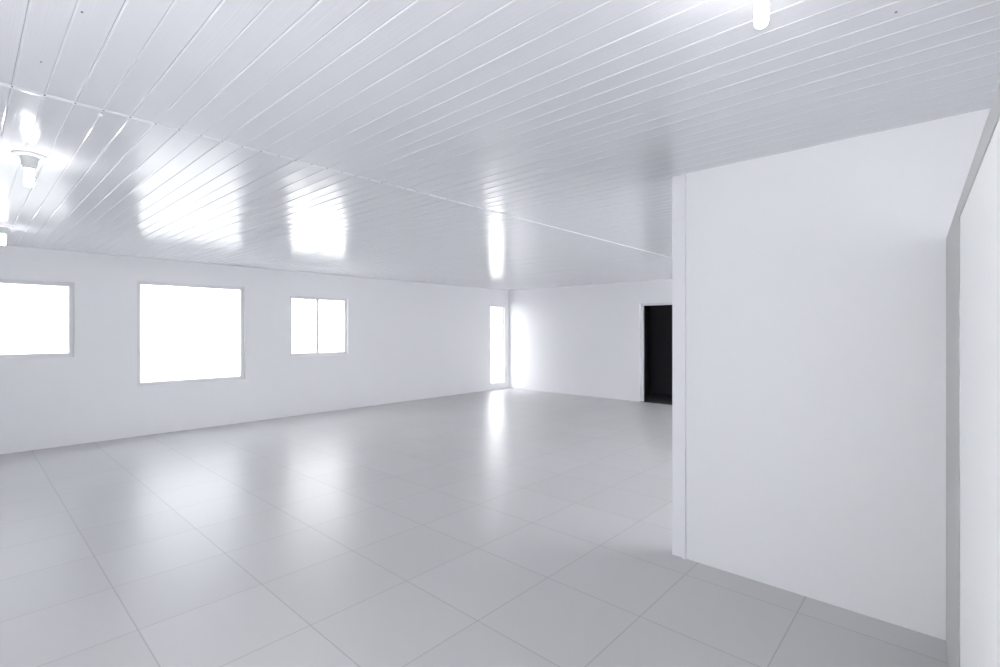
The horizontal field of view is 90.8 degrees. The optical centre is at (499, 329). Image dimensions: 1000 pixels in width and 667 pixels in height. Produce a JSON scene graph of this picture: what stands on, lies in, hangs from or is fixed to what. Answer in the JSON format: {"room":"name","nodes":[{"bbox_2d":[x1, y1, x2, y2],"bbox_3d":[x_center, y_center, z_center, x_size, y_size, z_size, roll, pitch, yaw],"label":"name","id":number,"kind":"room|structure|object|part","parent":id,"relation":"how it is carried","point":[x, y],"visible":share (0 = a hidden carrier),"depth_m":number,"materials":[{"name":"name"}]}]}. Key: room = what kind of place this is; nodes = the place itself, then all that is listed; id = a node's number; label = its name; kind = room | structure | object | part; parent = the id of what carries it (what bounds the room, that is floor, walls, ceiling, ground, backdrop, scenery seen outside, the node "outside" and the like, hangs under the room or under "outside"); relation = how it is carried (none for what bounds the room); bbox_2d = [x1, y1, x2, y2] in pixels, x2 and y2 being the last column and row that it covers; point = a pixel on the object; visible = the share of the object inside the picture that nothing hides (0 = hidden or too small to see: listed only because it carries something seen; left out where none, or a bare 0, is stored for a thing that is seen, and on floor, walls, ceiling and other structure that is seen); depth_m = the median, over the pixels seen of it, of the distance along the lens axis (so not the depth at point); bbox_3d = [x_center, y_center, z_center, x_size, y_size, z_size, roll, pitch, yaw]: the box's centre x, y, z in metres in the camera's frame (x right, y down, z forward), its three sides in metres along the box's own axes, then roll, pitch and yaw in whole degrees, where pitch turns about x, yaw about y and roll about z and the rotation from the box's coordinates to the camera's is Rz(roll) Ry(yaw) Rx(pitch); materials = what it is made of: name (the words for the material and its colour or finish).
{"room":"empty commercial room","nodes":[
{"label":"empty commercial room","id":0,"kind":"room"},
{"bbox_2d":[0,245,508,453],"bbox_3d":[-3.471,0.207,8.857,0.150,2.586,11.100,0,0,42],"label":"wall","id":1,"kind":"structure","parent":0,"point":[407,341],"depth_m":8.05,"materials":[{"name":"white paint"}]},
{"bbox_2d":[0,279,73,358],"bbox_3d":[-6.245,-0.135,5.811,0.060,0.970,1.860,0,0,42],"label":"window","id":2,"kind":"structure","parent":1,"relation":"in","point":[70,286],"depth_m":6.38,"materials":[{"name":"clear glass"},{"name":"white aluminium"}]},
{"bbox_2d":[137,281,243,385],"bbox_3d":[-4.681,0.050,7.524,0.060,1.500,1.440,0,0,42],"label":"window","id":3,"kind":"structure","parent":1,"relation":"in","point":[241,289],"depth_m":7.55,"materials":[{"name":"clear glass"},{"name":"white aluminium"}]},
{"bbox_2d":[290,296,346,355],"bbox_3d":[-3.319,-0.070,9.016,0.060,1.060,1.120,0,0,42],"label":"window","id":4,"kind":"structure","parent":1,"relation":"in","point":[316,299],"depth_m":8.98,"materials":[{"name":"white metal"}]},
{"bbox_2d":[491,306,502,383],"bbox_3d":[-0.109,0.375,12.531,0.060,1.950,0.520,0,0,42],"label":"window","id":5,"kind":"structure","parent":1,"relation":"in","point":[501,381],"depth_m":12.69,"materials":[{"name":"white metal"}]},
{"bbox_2d":[0,388,948,666],"bbox_3d":[0.299,1.550,5.414,10.060,0.100,10.800,0,0,42],"label":"floor","id":6,"kind":"structure","parent":0,"point":[505,527],"depth_m":3.27,"materials":[{"name":"grey tile"}]},
{"bbox_2d":[0,0,999,289],"bbox_3d":[0.299,-1.035,5.414,10.060,0.022,10.800,0,0,42],"label":"ceiling","id":7,"kind":"structure","parent":0,"point":[578,116],"depth_m":2.33,"materials":[{"name":"white plastic"}]},
{"bbox_2d":[0,225,13,244],"bbox_3d":[-4.910,-0.934,4.870,0.154,0.192,0.154,0,0,42],"label":"ceiling lamp","id":8,"kind":"object","parent":7,"relation":"hanging from","point":[4,229],"visible":1,"depth_m":4.85,"materials":[{"name":"white plastic"}]},
{"bbox_3d":[-4.910,-0.892,4.870,0.043,0.108,0.043,0,0,42],"label":"bulb","id":9,"kind":"part","parent":8,"relation":"part of","materials":[{"name":"white glass"}]},
{"bbox_3d":[-4.910,-1.020,4.870,0.154,0.020,0.154,0,0,42],"label":"ceiling plate","id":10,"kind":"part","parent":8,"relation":"part of","materials":[{"name":"white plastic"}]},
{"bbox_2d":[11,150,46,186],"bbox_3d":[-2.758,-0.934,2.889,0.154,0.192,0.154,0,0,42],"label":"ceiling lamp","id":11,"kind":"object","parent":7,"relation":"hanging from","point":[29,160],"visible":1,"depth_m":2.87,"materials":[{"name":"white plastic"}]},
{"bbox_3d":[-2.758,-1.020,2.889,0.154,0.020,0.154,0,0,42],"label":"ceiling plate","id":12,"kind":"part","parent":11,"relation":"part of","materials":[{"name":"white plastic"}]},
{"bbox_3d":[-2.758,-0.892,2.889,0.043,0.108,0.043,0,0,42],"label":"bulb","id":13,"kind":"part","parent":11,"relation":"part of","materials":[{"name":"white glass"}]},
{"bbox_2d":[0,82,671,257],"bbox_3d":[0.651,-1.024,5.093,0.090,0.012,10.800,0,0,42],"label":"trim","id":14,"kind":"structure","parent":7,"relation":"attached to","point":[1,84],"depth_m":2.77,"materials":[{"name":"white pvc"}]},
{"bbox_2d":[754,0,767,28],"bbox_3d":[0.723,-0.934,1.364,0.154,0.192,0.154,0,0,42],"label":"ceiling lamp","id":15,"kind":"object","parent":7,"relation":"hanging from","point":[760,6],"visible":1,"depth_m":1.35,"materials":[{"name":"white plastic"}]},
{"bbox_2d":[509,279,671,404],"bbox_3d":[4.480,0.257,9.993,10.060,2.686,1.600,0,0,42],"label":"wall","id":16,"kind":"structure","parent":0,"point":[584,340],"depth_m":11.44,"materials":[{"name":"white paint"}]},
{"bbox_2d":[641,302,671,401],"bbox_3d":[3.290,0.470,10.091,0.850,2.060,0.060,0,0,42],"label":"door frame","id":17,"kind":"structure","parent":16,"relation":"in","point":[662,303],"depth_m":10.34,"materials":[{"name":"white metal"}]},
{"bbox_2d":[672,108,989,639],"bbox_3d":[2.278,0.235,2.325,2.971,2.530,0.119,0,0,42],"label":"wall partition","id":18,"kind":"structure","parent":0,"point":[809,283],"depth_m":2.72,"materials":[{"name":"white paint"}]},
{"bbox_3d":[1.211,0.237,3.309,0.068,2.525,0.106,0,0,42],"label":"post","id":19,"kind":"part","parent":18,"relation":"part of","materials":[{"name":"white plastic"}]},
{"bbox_2d":[946,82,999,666],"bbox_3d":[1.302,0.530,1.330,0.050,1.940,2.700,0,0,40],"label":"wall","id":20,"kind":"structure","parent":18,"relation":"attached to","point":[973,237],"depth_m":1.29,"materials":[{"name":"white paint"}]},
{"bbox_3d":[1.875,0.558,2.011,0.050,1.884,0.920,0,0,40],"label":"panel","id":21,"kind":"part","parent":20,"relation":"part of","materials":[{"name":"white paint"}]},
{"bbox_3d":[1.302,-0.412,1.330,0.050,0.056,2.700,0,0,40],"label":"rail","id":22,"kind":"part","parent":20,"relation":"part of","materials":[{"name":"grey metal"}]},
{"bbox_3d":[1.025,0.558,1.007,0.037,1.884,1.710,0,0,40],"label":"panel","id":23,"kind":"part","parent":20,"relation":"part of","materials":[{"name":"white paint"}]},
{"label":"outside","id":24,"kind":"structure","parent":0,"visible":0},
{"bbox_2d":[140,347,499,381],"bbox_3d":[-14.577,1.600,20.081,31.390,0.100,38.000,0,0,42],"label":"pavement","id":25,"kind":"structure","parent":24,"point":[166,366],"depth_m":22.15,"materials":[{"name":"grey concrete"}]}
]}

